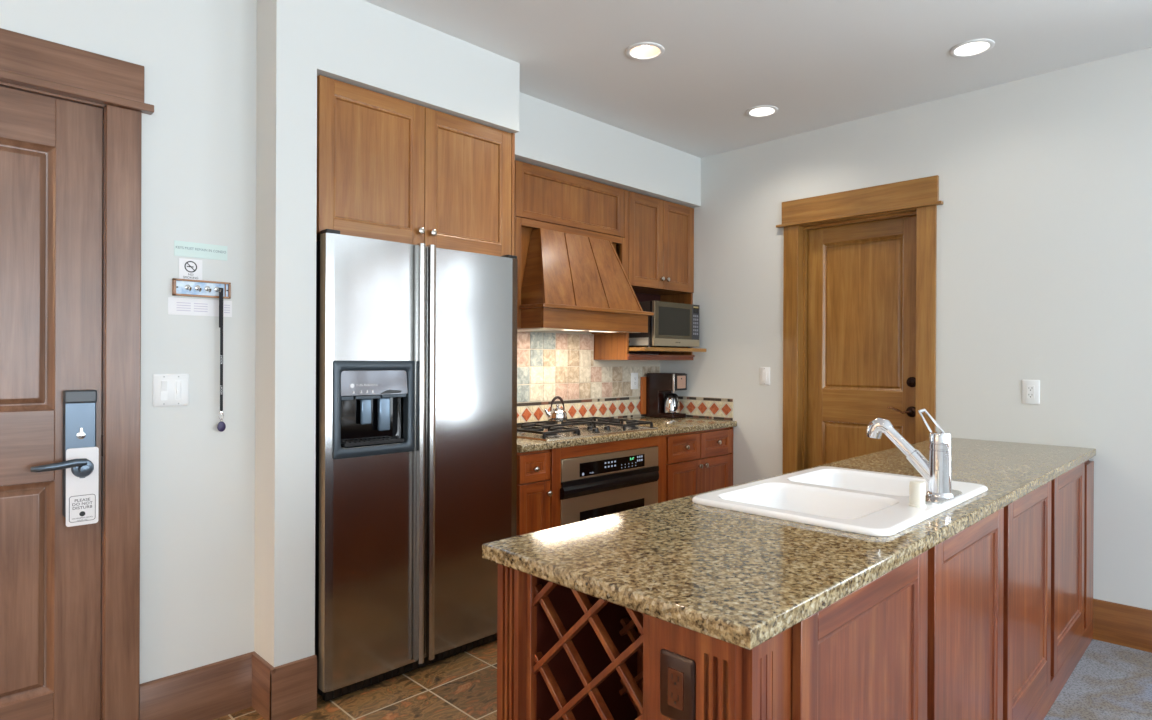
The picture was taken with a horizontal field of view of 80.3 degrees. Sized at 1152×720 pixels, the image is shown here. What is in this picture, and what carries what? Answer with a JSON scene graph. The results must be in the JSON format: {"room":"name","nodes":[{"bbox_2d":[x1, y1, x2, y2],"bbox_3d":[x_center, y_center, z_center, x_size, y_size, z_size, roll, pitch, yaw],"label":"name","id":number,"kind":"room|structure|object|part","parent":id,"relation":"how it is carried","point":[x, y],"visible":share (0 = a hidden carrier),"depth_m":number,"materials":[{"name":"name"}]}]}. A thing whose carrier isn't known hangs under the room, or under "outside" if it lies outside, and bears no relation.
{"room":"kitchen","nodes":[
{"label":"kitchen","id":0,"kind":"room"},
{"bbox_2d":[0,0,256,683],"bbox_3d":[-2.636,-0.062,1.276,3.868,2.720,0.150,0,0,-45],"label":"wall","id":1,"kind":"structure","parent":0,"point":[198,58],"depth_m":2.43,"materials":[{"name":"white paint"}]},
{"bbox_2d":[0,86,102,719],"bbox_3d":[-1.877,0.229,1.921,0.936,2.119,0.120,0,0,-45],"label":"door","id":2,"kind":"structure","parent":1,"relation":"in","point":[51,149],"depth_m":2.16,"materials":[{"name":"brown wood"}]},
{"bbox_3d":[-1.607,0.344,2.143,0.165,0.066,0.053,0,0,-45],"label":"lever","id":3,"kind":"part","parent":2,"relation":"part of","materials":[{"name":"grey metal"}]},
{"bbox_3d":[-1.599,0.300,2.203,0.086,0.403,0.024,0,0,-45],"label":"lock plate","id":4,"kind":"part","parent":2,"relation":"part of","materials":[{"name":"grey metal"}]},
{"bbox_2d":[66,447,98,526],"bbox_3d":[-1.585,0.406,2.195,0.086,0.248,0.002,0,0,-45],"label":"hanger","id":5,"kind":"object","parent":2,"relation":"hanging from","point":[82,494],"visible":1,"depth_m":2.19,"materials":[{"name":"white paper"}]},
{"bbox_3d":[-1.558,0.282,2.256,0.012,0.070,0.015,0,0,-45],"label":"strike plate","id":6,"kind":"part","parent":2,"relation":"part of","materials":[{"name":"brown metal"}]},
{"bbox_2d":[0,28,153,719],"bbox_3d":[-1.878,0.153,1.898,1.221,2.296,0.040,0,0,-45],"label":"trim","id":7,"kind":"structure","parent":1,"relation":"attached to","point":[28,61],"depth_m":2.26,"materials":[{"name":"brown wood"}]},
{"bbox_2d":[153,374,188,406],"bbox_3d":[-1.411,0.105,2.384,0.112,0.113,0.013,0,0,-45],"label":"light switch","id":8,"kind":"object","parent":1,"relation":"attached to","point":[168,389],"visible":1,"depth_m":2.38,"materials":[{"name":"white plastic"}]},
{"bbox_2d":[179,258,201,279],"bbox_3d":[-1.370,-0.319,2.429,0.075,0.079,0.003,0,0,-45],"label":"no smoking sign","id":9,"kind":"object","parent":1,"relation":"attached to","point":[191,269],"visible":1,"depth_m":2.43,"materials":[{"name":"white paper"}]},
{"bbox_2d":[139,652,252,719],"bbox_3d":[-1.348,1.203,2.451,0.378,0.200,0.014,0,0,-45],"label":"baseboard","id":10,"kind":"structure","parent":1,"relation":"attached to","point":[212,691],"depth_m":2.45,"materials":[{"name":"brown wood"}]},
{"bbox_2d":[168,297,231,316],"bbox_3d":[-1.347,-0.189,2.454,0.209,0.060,0.002,0,0,-45],"label":"paper notice","id":11,"kind":"object","parent":1,"relation":"attached to","point":[176,306],"visible":1,"depth_m":2.44,"materials":[{"name":"white paper"}]},
{"bbox_2d":[174,240,226,260],"bbox_3d":[-1.345,-0.392,2.454,0.174,0.054,0.002,0,0,-45],"label":"wall sign","id":12,"kind":"object","parent":1,"relation":"attached to","point":[181,248],"visible":1,"depth_m":2.45,"materials":[{"name":"white"}]},
{"bbox_2d":[172,278,230,298],"bbox_3d":[-1.331,-0.255,2.441,0.188,0.060,0.041,0,0,-45],"label":"key rack","id":13,"kind":"object","parent":1,"relation":"attached to","point":[180,287],"visible":1,"depth_m":2.44,"materials":[{"name":"brown wood"}]},
{"bbox_2d":[217,288,225,431],"bbox_3d":[-1.284,-0.001,2.476,0.028,0.521,0.012,0,0,-45],"label":"lanyard","id":14,"kind":"object","parent":13,"relation":"hanging from","point":[221,426],"visible":1,"depth_m":2.47,"materials":[{"name":"black fabric"}]},
{"bbox_2d":[252,651,274,719],"bbox_3d":[-1.152,1.203,2.512,0.014,0.200,0.203,0,0,-45],"label":"baseboard","id":15,"kind":"structure","parent":1,"relation":"attached to","point":[261,680],"depth_m":2.50,"materials":[{"name":"brown wood"}]},
{"bbox_2d":[214,640,496,719],"bbox_3d":[-0.892,1.355,1.870,7.183,0.100,2.751,0,0,-45],"label":"floor","id":16,"kind":"structure","parent":0,"point":[461,686],"depth_m":2.65,"materials":[{"name":"tile"}]},
{"bbox_2d":[315,229,517,701],"bbox_3d":[-0.811,0.402,3.092,0.934,1.789,0.678,0,0,-45],"label":"refrigerator","id":17,"kind":"object","parent":16,"relation":"on","point":[416,462],"visible":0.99,"depth_m":2.79,"materials":[{"name":"silver metal"}]},
{"bbox_3d":[-0.808,0.386,2.720,0.413,1.724,0.059,0,0,-45],"label":"freezer door","id":18,"kind":"part","parent":17,"relation":"part of","materials":[{"name":"silver metal"}]},
{"bbox_3d":[-0.804,0.089,2.707,0.286,0.095,0.046,0,0,-45],"label":"control panel","id":19,"kind":"part","parent":17,"relation":"part of","materials":[{"name":"grey metal"}]},
{"bbox_3d":[-0.645,0.383,2.817,0.030,1.721,0.053,0,0,-45],"label":"handle","id":20,"kind":"part","parent":17,"relation":"part of","materials":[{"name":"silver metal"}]},
{"bbox_2d":[516,450,552,535],"bbox_3d":[-0.401,0.873,3.533,0.215,0.865,0.634,0,0,-45],"label":"base cabinet","id":21,"kind":"object","parent":16,"relation":"on","point":[534,493],"visible":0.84,"depth_m":3.33,"materials":[{"name":"brown wood"}]},
{"bbox_3d":[-0.206,0.895,3.336,0.200,0.593,0.020,0,0,-45],"label":"cabinet door","id":22,"kind":"part","parent":21,"relation":"part of","materials":[{"name":"brown wood"}]},
{"bbox_3d":[-0.204,0.524,3.336,0.200,0.135,0.020,0,0,-45],"label":"drawer","id":23,"kind":"part","parent":21,"relation":"part of","materials":[{"name":"brown wood"}]},
{"bbox_3d":[-0.193,0.530,3.312,0.032,0.032,0.030,0,0,-45],"label":"knob","id":24,"kind":"part","parent":21,"relation":"part of","materials":[{"name":"silver metal"}]},
{"bbox_3d":[-0.132,0.659,3.374,0.032,0.032,0.030,0,0,-45],"label":"knob","id":25,"kind":"part","parent":21,"relation":"part of","materials":[{"name":"silver metal"}]},
{"bbox_2d":[549,435,665,527],"bbox_3d":[-0.005,0.875,3.949,0.928,0.865,0.605,0,0,-45],"label":"base cabinet","id":26,"kind":"object","parent":16,"relation":"on","point":[557,454],"visible":0.22,"depth_m":3.62,"materials":[{"name":"brown wood"}]},
{"bbox_2d":[560,446,658,525],"bbox_3d":[0.013,0.826,3.906,0.794,0.643,0.592,0,0,-45],"label":"wall oven","id":27,"kind":"object","parent":26,"relation":"in","point":[597,485],"visible":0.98,"depth_m":3.68,"materials":[{"name":"silver metal"}]},
{"bbox_2d":[666,427,732,500],"bbox_3d":[0.593,0.877,4.525,0.728,0.865,0.634,0,0,-45],"label":"base cabinet","id":28,"kind":"object","parent":16,"relation":"on","point":[697,462],"visible":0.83,"depth_m":4.29,"materials":[{"name":"brown wood"}]},
{"bbox_2d":[517,416,736,452],"bbox_3d":[0.178,0.423,4.130,1.879,0.037,0.655,0,0,-45],"label":"countertop","id":29,"kind":"structure","parent":28,"relation":"on","point":[666,426],"depth_m":3.95,"materials":[{"name":"stone"}]},
{"bbox_2d":[517,417,657,440],"bbox_3d":[-0.014,0.382,3.892,0.893,0.045,0.530,0,0,-45],"label":"cooktop","id":30,"kind":"object","parent":29,"relation":"in","point":[569,429],"visible":0.91,"depth_m":3.85,"materials":[{"name":"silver metal"}]},
{"bbox_3d":[-0.131,0.388,3.571,0.110,0.021,0.110,0,0,-45],"label":"burner","id":31,"kind":"part","parent":30,"relation":"part of","materials":[{"name":"black metal"}]},
{"bbox_2d":[544,396,566,421],"bbox_3d":[-0.114,0.283,3.996,0.128,0.148,0.116,0,0,9],"label":"kettle","id":32,"kind":"object","parent":30,"relation":"on","point":[557,414],"visible":1,"depth_m":3.96,"materials":[{"name":"silver metal"}]},
{"bbox_3d":[-0.108,0.274,3.995,0.068,0.033,0.068,0,0,-45],"label":"lid","id":33,"kind":"part","parent":32,"relation":"part of","materials":[{"name":"silver metal"}]},
{"bbox_3d":[-0.108,0.255,3.995,0.095,0.091,0.017,0,0,-29],"label":"handle","id":34,"kind":"part","parent":32,"relation":"part of","materials":[{"name":"brown"}]},
{"bbox_3d":[0.109,0.385,3.782,0.048,0.027,0.048,0,0,-45],"label":"control knob","id":35,"kind":"part","parent":30,"relation":"part of","materials":[{"name":"black plastic"}]},
{"bbox_3d":[0.176,0.386,3.884,0.048,0.027,0.048,0,0,-45],"label":"control knob","id":36,"kind":"part","parent":30,"relation":"part of","materials":[{"name":"black plastic"}]},
{"bbox_3d":[0.316,0.390,4.016,0.110,0.021,0.110,0,0,-45],"label":"burner","id":37,"kind":"part","parent":30,"relation":"part of","materials":[{"name":"black metal"}]},
{"bbox_2d":[640,377,645,413],"bbox_3d":[0.528,0.253,4.912,0.185,0.264,0.016,0,0,-45],"label":"cutting board","id":38,"kind":"object","parent":29,"relation":"on","point":[642,379],"visible":0.44,"depth_m":4.85,"materials":[{"name":"orange wood"}]},
{"bbox_2d":[646,373,686,418],"bbox_3d":[0.641,0.248,4.837,0.157,0.312,0.247,0,0,-45],"label":"coffee maker","id":39,"kind":"object","parent":29,"relation":"on","point":[658,385],"visible":0.97,"depth_m":4.80,"materials":[{"name":"brown plastic"}]},
{"bbox_2d":[664,393,679,412],"bbox_3d":[0.683,0.302,4.789,0.112,0.139,0.139,0,0,-45],"label":"carafe","id":40,"kind":"object","parent":39,"relation":"on","point":[671,404],"visible":1,"depth_m":4.75,"materials":[{"name":"silver metal"}]},
{"bbox_3d":[0.674,0.248,4.799,0.084,0.031,0.084,0,0,-45],"label":"lid","id":41,"kind":"part","parent":40,"relation":"part of","materials":[{"name":"black plastic"}]},
{"bbox_3d":[0.688,0.299,4.734,0.022,0.116,0.058,0,0,-17],"label":"handle","id":42,"kind":"part","parent":40,"relation":"part of","materials":[{"name":"black plastic"}]},
{"bbox_3d":[0.726,0.154,4.754,0.147,0.112,0.009,0,0,-45],"label":"panel","id":43,"kind":"part","parent":39,"relation":"part of","materials":[{"name":"black plastic"}]},
{"bbox_3d":[0.661,0.540,4.199,0.332,0.160,0.020,0,0,-45],"label":"drawer","id":44,"kind":"part","parent":28,"relation":"part of","materials":[{"name":"brown wood"}]},
{"bbox_3d":[0.660,0.911,4.200,0.334,0.568,0.020,0,0,-45],"label":"cabinet door","id":45,"kind":"part","parent":28,"relation":"part of","materials":[{"name":"brown wood"}]},
{"bbox_3d":[0.910,0.541,4.447,0.354,0.160,0.020,0,0,-45],"label":"drawer","id":46,"kind":"part","parent":28,"relation":"part of","materials":[{"name":"brown wood"}]},
{"bbox_3d":[0.907,0.912,4.446,0.356,0.568,0.020,0,0,-45],"label":"cabinet door","id":47,"kind":"part","parent":28,"relation":"part of","materials":[{"name":"brown wood"}]},
{"bbox_2d":[497,460,1093,719],"bbox_3d":[1.125,0.878,2.356,3.035,0.869,0.639,0,0,-45],"label":"base cabinet","id":48,"kind":"object","parent":16,"relation":"on","point":[991,621],"visible":0.62,"depth_m":1.56,"materials":[{"name":"brown wood"}]},
{"bbox_3d":[-0.142,0.874,1.494,0.022,0.869,0.072,0,0,-45],"label":"fluted post","id":49,"kind":"part","parent":48,"relation":"part of","materials":[{"name":"brown wood"}]},
{"bbox_3d":[0.060,0.875,1.319,0.018,0.869,0.602,0,0,-45],"label":"panel","id":50,"kind":"part","parent":48,"relation":"part of","materials":[{"name":"brown wood"}]},
{"bbox_2d":[660,649,695,719],"bbox_3d":[0.174,0.570,1.186,0.009,0.116,0.074,0,0,-45],"label":"island outlet","id":51,"kind":"object","parent":48,"relation":"attached to","point":[677,672],"visible":1,"depth_m":1.18,"materials":[{"name":"brown plastic"}]},
{"bbox_2d":[668,667,683,710],"bbox_3d":[0.173,0.570,1.185,0.004,0.066,0.033,0,0,-45],"label":"receptacle","id":52,"kind":"object","parent":51,"relation":"attached to","point":[675,674],"depth_m":1.18,"materials":[{"name":"brown plastic"}]},
{"bbox_3d":[0.232,0.876,1.118,0.022,0.869,0.074,0,0,-45],"label":"fluted post","id":53,"kind":"part","parent":48,"relation":"part of","materials":[{"name":"brown wood"}]},
{"bbox_3d":[0.313,0.876,1.134,0.115,0.869,0.018,0,0,-45],"label":"fluted post","id":54,"kind":"part","parent":48,"relation":"part of","materials":[{"name":"brown wood"}]},
{"bbox_2d":[482,438,1095,649],"bbox_3d":[1.113,0.427,2.353,3.063,0.034,0.668,0,0,-45],"label":"countertop","id":55,"kind":"structure","parent":48,"relation":"on","point":[741,579],"depth_m":1.46,"materials":[{"name":"stone"}]},
{"bbox_2d":[692,466,987,535],"bbox_3d":[0.816,0.481,2.062,0.860,0.174,0.560,0,0,-45],"label":"sink","id":56,"kind":"object","parent":55,"relation":"in","point":[871,503],"visible":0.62,"depth_m":2.06,"materials":[{"name":"white ceramic"}]},
{"bbox_2d":[909,480,925,507],"bbox_3d":[0.922,0.361,1.846,0.043,0.067,0.043,0,0,-45],"label":"cup","id":57,"kind":"object","parent":56,"relation":"on","point":[916,488],"visible":1,"depth_m":1.83,"materials":[{"name":"white ceramic"}]},
{"bbox_2d":[866,409,961,504],"bbox_3d":[0.985,0.268,2.021,0.250,0.252,0.242,0,0,-45],"label":"faucet","id":58,"kind":"object","parent":55,"relation":"on","point":[937,471],"visible":0.97,"depth_m":1.95,"materials":[{"name":"grey metal"}]},
{"bbox_3d":[0.962,0.240,2.038,0.034,0.097,0.099,0,0,-45],"label":"pull out spout","id":59,"kind":"part","parent":58,"relation":"part of","materials":[{"name":"silver metal"}]},
{"bbox_3d":[1.012,0.309,1.991,0.090,0.095,0.041,0,0,41],"label":"spout","id":60,"kind":"part","parent":58,"relation":"part of","materials":[{"name":"silver metal"}]},
{"bbox_3d":[1.028,0.176,1.979,0.068,0.069,0.020,0,0,41],"label":"lever","id":61,"kind":"part","parent":58,"relation":"part of","materials":[{"name":"silver metal"}]},
{"bbox_3d":[0.599,0.823,1.393,0.626,0.754,0.018,0,0,-45],"label":"door panel","id":62,"kind":"part","parent":48,"relation":"part of","materials":[{"name":"brown wood"}]},
{"bbox_3d":[1.075,0.824,1.868,0.620,0.754,0.018,0,0,-45],"label":"door panel","id":63,"kind":"part","parent":48,"relation":"part of","materials":[{"name":"brown wood"}]},
{"bbox_3d":[1.550,0.826,2.341,0.614,0.754,0.018,0,0,-45],"label":"door panel","id":64,"kind":"part","parent":48,"relation":"part of","materials":[{"name":"brown wood"}]},
{"bbox_3d":[2.030,0.827,2.819,0.620,0.754,0.018,0,0,-45],"label":"door panel","id":65,"kind":"part","parent":48,"relation":"part of","materials":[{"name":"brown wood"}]},
{"bbox_2d":[254,0,519,666],"bbox_3d":[-0.897,-0.056,3.076,1.138,2.720,0.625,0,0,-45],"label":"wall pier","id":66,"kind":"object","parent":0,"point":[360,43],"visible":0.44,"depth_m":2.53,"materials":[{"name":"white paint"}]},
{"bbox_2d":[270,655,316,719],"bbox_3d":[-1.031,1.204,2.498,0.166,0.200,0.014,0,0,-45],"label":"baseboard","id":67,"kind":"object","parent":66,"relation":"attached to","point":[293,686],"visible":1,"depth_m":2.49,"materials":[{"name":"brown wood"}]},
{"bbox_2d":[316,75,514,256],"bbox_3d":[-0.844,0.108,3.127,0.985,2.392,0.620,0,0,-45],"label":"upper cabinet","id":68,"kind":"object","parent":66,"relation":"attached to","point":[389,168],"visible":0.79,"depth_m":2.88,"materials":[{"name":"brown wood"}]},
{"bbox_3d":[-0.818,-0.785,2.767,0.463,0.596,0.020,0,0,-45],"label":"cabinet door","id":69,"kind":"part","parent":68,"relation":"part of","materials":[{"name":"brown wood"}]},
{"bbox_3d":[-0.657,-0.547,2.894,0.032,0.032,0.030,0,0,-45],"label":"knob","id":70,"kind":"part","parent":68,"relation":"part of","materials":[{"name":"silver metal"}]},
{"bbox_3d":[-0.615,-0.547,2.936,0.032,0.032,0.030,0,0,-45],"label":"knob","id":71,"kind":"part","parent":68,"relation":"part of","materials":[{"name":"silver metal"}]},
{"bbox_3d":[-0.484,-0.784,3.100,0.476,0.596,0.020,0,0,-45],"label":"cabinet door","id":72,"kind":"part","parent":68,"relation":"part of","materials":[{"name":"brown wood"}]},
{"bbox_3d":[-0.512,0.109,3.479,0.018,2.392,0.590,0,0,-45],"label":"panel","id":73,"kind":"part","parent":68,"relation":"part of","materials":[{"name":"brown wood"}]},
{"bbox_2d":[515,92,700,207],"bbox_3d":[0.081,-1.245,4.235,1.878,0.335,0.357,0,0,-45],"label":"wall","id":74,"kind":"structure","parent":0,"point":[549,136],"depth_m":4.07,"materials":[{"name":"white paint"}]},
{"bbox_2d":[364,0,1151,157],"bbox_3d":[0.804,-1.507,-0.035,7.083,0.200,7.625,0,0,-45],"label":"ceiling","id":75,"kind":"structure","parent":0,"point":[821,63],"depth_m":3.10,"materials":[{"name":"white paint"}]},
{"bbox_2d":[626,42,664,59],"bbox_3d":[0.316,-1.434,3.120,0.176,0.063,0.176,0,0,-45],"label":"recessed light","id":76,"kind":"object","parent":75,"relation":"in","point":[643,50],"visible":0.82,"depth_m":3.17,"materials":[{"name":"white glass"}]},
{"bbox_2d":[746,105,777,116],"bbox_3d":[1.052,-1.432,3.866,0.176,0.063,0.176,0,0,-45],"label":"recessed light","id":77,"kind":"object","parent":75,"relation":"in","point":[763,110],"visible":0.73,"depth_m":3.91,"materials":[{"name":"white plastic"}]},
{"bbox_2d":[950,39,994,56],"bbox_3d":[1.781,-1.428,3.075,0.176,0.063,0.176,0,0,-45],"label":"recessed light","id":78,"kind":"object","parent":75,"relation":"in","point":[974,47],"visible":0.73,"depth_m":3.11,"materials":[{"name":"white plastic"}]},
{"bbox_2d":[660,47,1151,609],"bbox_3d":[3.289,-0.038,2.449,0.150,2.720,7.425,0,0,-45],"label":"wall","id":79,"kind":"structure","parent":0,"point":[1044,218],"depth_m":3.45,"materials":[{"name":"white paint"}]},
{"bbox_2d":[517,331,733,427],"bbox_3d":[0.174,0.056,4.143,1.887,0.696,0.628,0,0,-45],"label":"backsplash","id":80,"kind":"structure","parent":79,"relation":"attached to","point":[550,364],"depth_m":4.42,"materials":[{"name":"beige tile"}]},
{"bbox_2d":[631,373,637,388],"bbox_3d":[0.413,0.147,4.806,0.074,0.116,0.009,0,0,-45],"label":"wall outlet","id":81,"kind":"object","parent":80,"relation":"attached to","point":[634,376],"visible":1,"depth_m":4.80,"materials":[{"name":"white plastic"}]},
{"bbox_2d":[633,376,636,385],"bbox_3d":[0.415,0.147,4.804,0.033,0.066,0.004,0,0,-45],"label":"receptacle","id":82,"kind":"object","parent":81,"relation":"attached to","point":[634,377],"depth_m":4.80,"materials":[{"name":"white plastic"}]},
{"bbox_2d":[760,367,769,384],"bbox_3d":[1.218,0.104,4.413,0.010,0.116,0.072,0,0,-45],"label":"light switch","id":83,"kind":"object","parent":79,"relation":"attached to","point":[764,371],"visible":1,"depth_m":4.41,"materials":[{"name":"white plastic"}]},
{"bbox_2d":[776,175,942,473],"bbox_3d":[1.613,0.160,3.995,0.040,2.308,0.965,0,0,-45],"label":"trim","id":84,"kind":"structure","parent":79,"relation":"attached to","point":[922,194],"depth_m":3.87,"materials":[{"name":"brown wood"}]},
{"bbox_2d":[806,215,915,467],"bbox_3d":[1.690,0.235,4.067,0.102,2.134,0.693,0,0,-45],"label":"door","id":85,"kind":"structure","parent":79,"relation":"in","point":[861,286],"depth_m":4.08,"materials":[{"name":"brown wood"}]},
{"bbox_3d":[1.829,0.285,3.873,0.026,0.036,0.120,0,0,-45],"label":"lever","id":86,"kind":"part","parent":85,"relation":"part of","materials":[{"name":"brown metal"}]},
{"bbox_3d":[1.886,0.293,3.851,0.050,0.062,0.062,0,0,-45],"label":"handle","id":87,"kind":"part","parent":85,"relation":"part of","materials":[{"name":"brown metal"}]},
{"bbox_2d":[1022,380,1039,404],"bbox_3d":[2.248,0.158,3.380,0.009,0.121,0.075,0,0,-45],"label":"wall outlet","id":88,"kind":"object","parent":79,"relation":"attached to","point":[1030,389],"visible":1,"depth_m":3.38,"materials":[{"name":"white plastic"}]},
{"bbox_2d":[1027,385,1034,398],"bbox_3d":[2.247,0.158,3.378,0.004,0.066,0.033,0,0,-45],"label":"receptacle","id":89,"kind":"object","parent":88,"relation":"attached to","point":[1030,388],"depth_m":3.37,"materials":[{"name":"white plastic"}]},
{"bbox_2d":[1093,598,1151,652],"bbox_3d":[4.126,1.226,1.488,0.014,0.200,4.873,0,0,-45],"label":"baseboard","id":90,"kind":"structure","parent":79,"relation":"attached to","point":[1114,623],"depth_m":3.12,"materials":[{"name":"brown wood"}]},
{"bbox_2d":[1044,639,1151,719],"bbox_3d":[1.700,1.361,-0.929,6.903,0.114,4.874,0,0,-45],"label":"floor","id":91,"kind":"structure","parent":0,"point":[1110,681],"depth_m":2.72,"materials":[{"name":"beige carpet"}]},
{"bbox_3d":[-0.400,-0.055,4.119,3.016,2.720,0.150,0,0,-45],"label":"wall","id":92,"kind":"structure","parent":0,"visible":0},
{"bbox_2d":[514,160,628,327],"bbox_3d":[-0.103,-0.622,4.088,0.929,0.898,0.300,0,0,-45],"label":"upper cabinet","id":93,"kind":"object","parent":92,"relation":"attached to","point":[545,198],"visible":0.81,"depth_m":3.92,"materials":[{"name":"brown wood"}]},
{"bbox_3d":[-0.045,-0.516,4.017,0.822,0.446,0.012,0,0,-45],"label":"panel","id":94,"kind":"part","parent":93,"relation":"part of","materials":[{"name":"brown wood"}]},
{"bbox_3d":[-0.017,-0.920,3.975,0.887,0.298,0.020,0,0,-45],"label":"flap door","id":95,"kind":"part","parent":93,"relation":"part of","materials":[{"name":"brown wood"}]},
{"bbox_2d":[517,228,653,333],"bbox_3d":[-0.017,-0.444,4.028,0.910,0.558,0.488,0,0,-45],"label":"range hood","id":96,"kind":"object","parent":93,"relation":"attached to","point":[571,283],"visible":0.9,"depth_m":3.82,"materials":[{"name":"brown wood"}]},
{"bbox_2d":[594,191,705,359],"bbox_3d":[0.517,-0.534,4.622,0.705,1.070,0.420,0,0,-45],"label":"upper cabinet","id":97,"kind":"object","parent":92,"relation":"attached to","point":[661,232],"visible":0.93,"depth_m":4.54,"materials":[{"name":"brown wood"}]},
{"bbox_3d":[0.227,-0.237,4.426,0.018,0.474,0.290,0,0,-45],"label":"panel","id":98,"kind":"part","parent":97,"relation":"part of","materials":[{"name":"brown wood"}]},
{"bbox_3d":[0.452,-0.770,4.443,0.348,0.594,0.020,0,0,-45],"label":"cabinet door","id":99,"kind":"part","parent":97,"relation":"part of","materials":[{"name":"brown wood"}]},
{"bbox_3d":[0.481,-0.018,4.657,0.705,0.037,0.293,0,0,-45],"label":"rail","id":100,"kind":"part","parent":97,"relation":"part of","materials":[{"name":"brown wood"}]},
{"bbox_2d":[629,301,698,347],"bbox_3d":[0.538,-0.228,4.602,0.498,0.295,0.360,0,0,-45],"label":"microwave","id":101,"kind":"object","parent":97,"relation":"on","point":[672,324],"visible":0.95,"depth_m":4.43,"materials":[{"name":"grey metal"}]},
{"bbox_3d":[0.393,-0.118,4.398,0.004,0.050,0.185,0,0,-45],"label":"vent plate","id":102,"kind":"part","parent":101,"relation":"part of","materials":[{"name":"silver metal"}]},
{"bbox_3d":[0.633,-0.256,4.453,0.396,0.236,0.015,0,0,-45],"label":"door","id":103,"kind":"part","parent":101,"relation":"part of","materials":[{"name":"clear glass"}]},
{"bbox_3d":[0.804,-0.255,4.623,0.086,0.236,0.015,0,0,-45],"label":"control panel","id":104,"kind":"part","parent":101,"relation":"part of","materials":[{"name":"grey"}]},
{"bbox_2d":[629,347,705,351],"bbox_3d":[0.523,-0.069,4.616,0.666,0.023,0.400,0,0,-45],"label":"shelf","id":105,"kind":"object","parent":97,"relation":"attached to","point":[631,349],"depth_m":4.48,"materials":[{"name":"brown wood"}]},
{"bbox_3d":[0.714,-0.236,4.911,0.017,0.474,0.290,0,0,-45],"label":"panel","id":106,"kind":"part","parent":97,"relation":"part of","materials":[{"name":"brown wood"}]},
{"bbox_3d":[0.700,-0.769,4.690,0.346,0.594,0.020,0,0,-45],"label":"cabinet door","id":107,"kind":"part","parent":97,"relation":"part of","materials":[{"name":"brown wood"}]}
]}

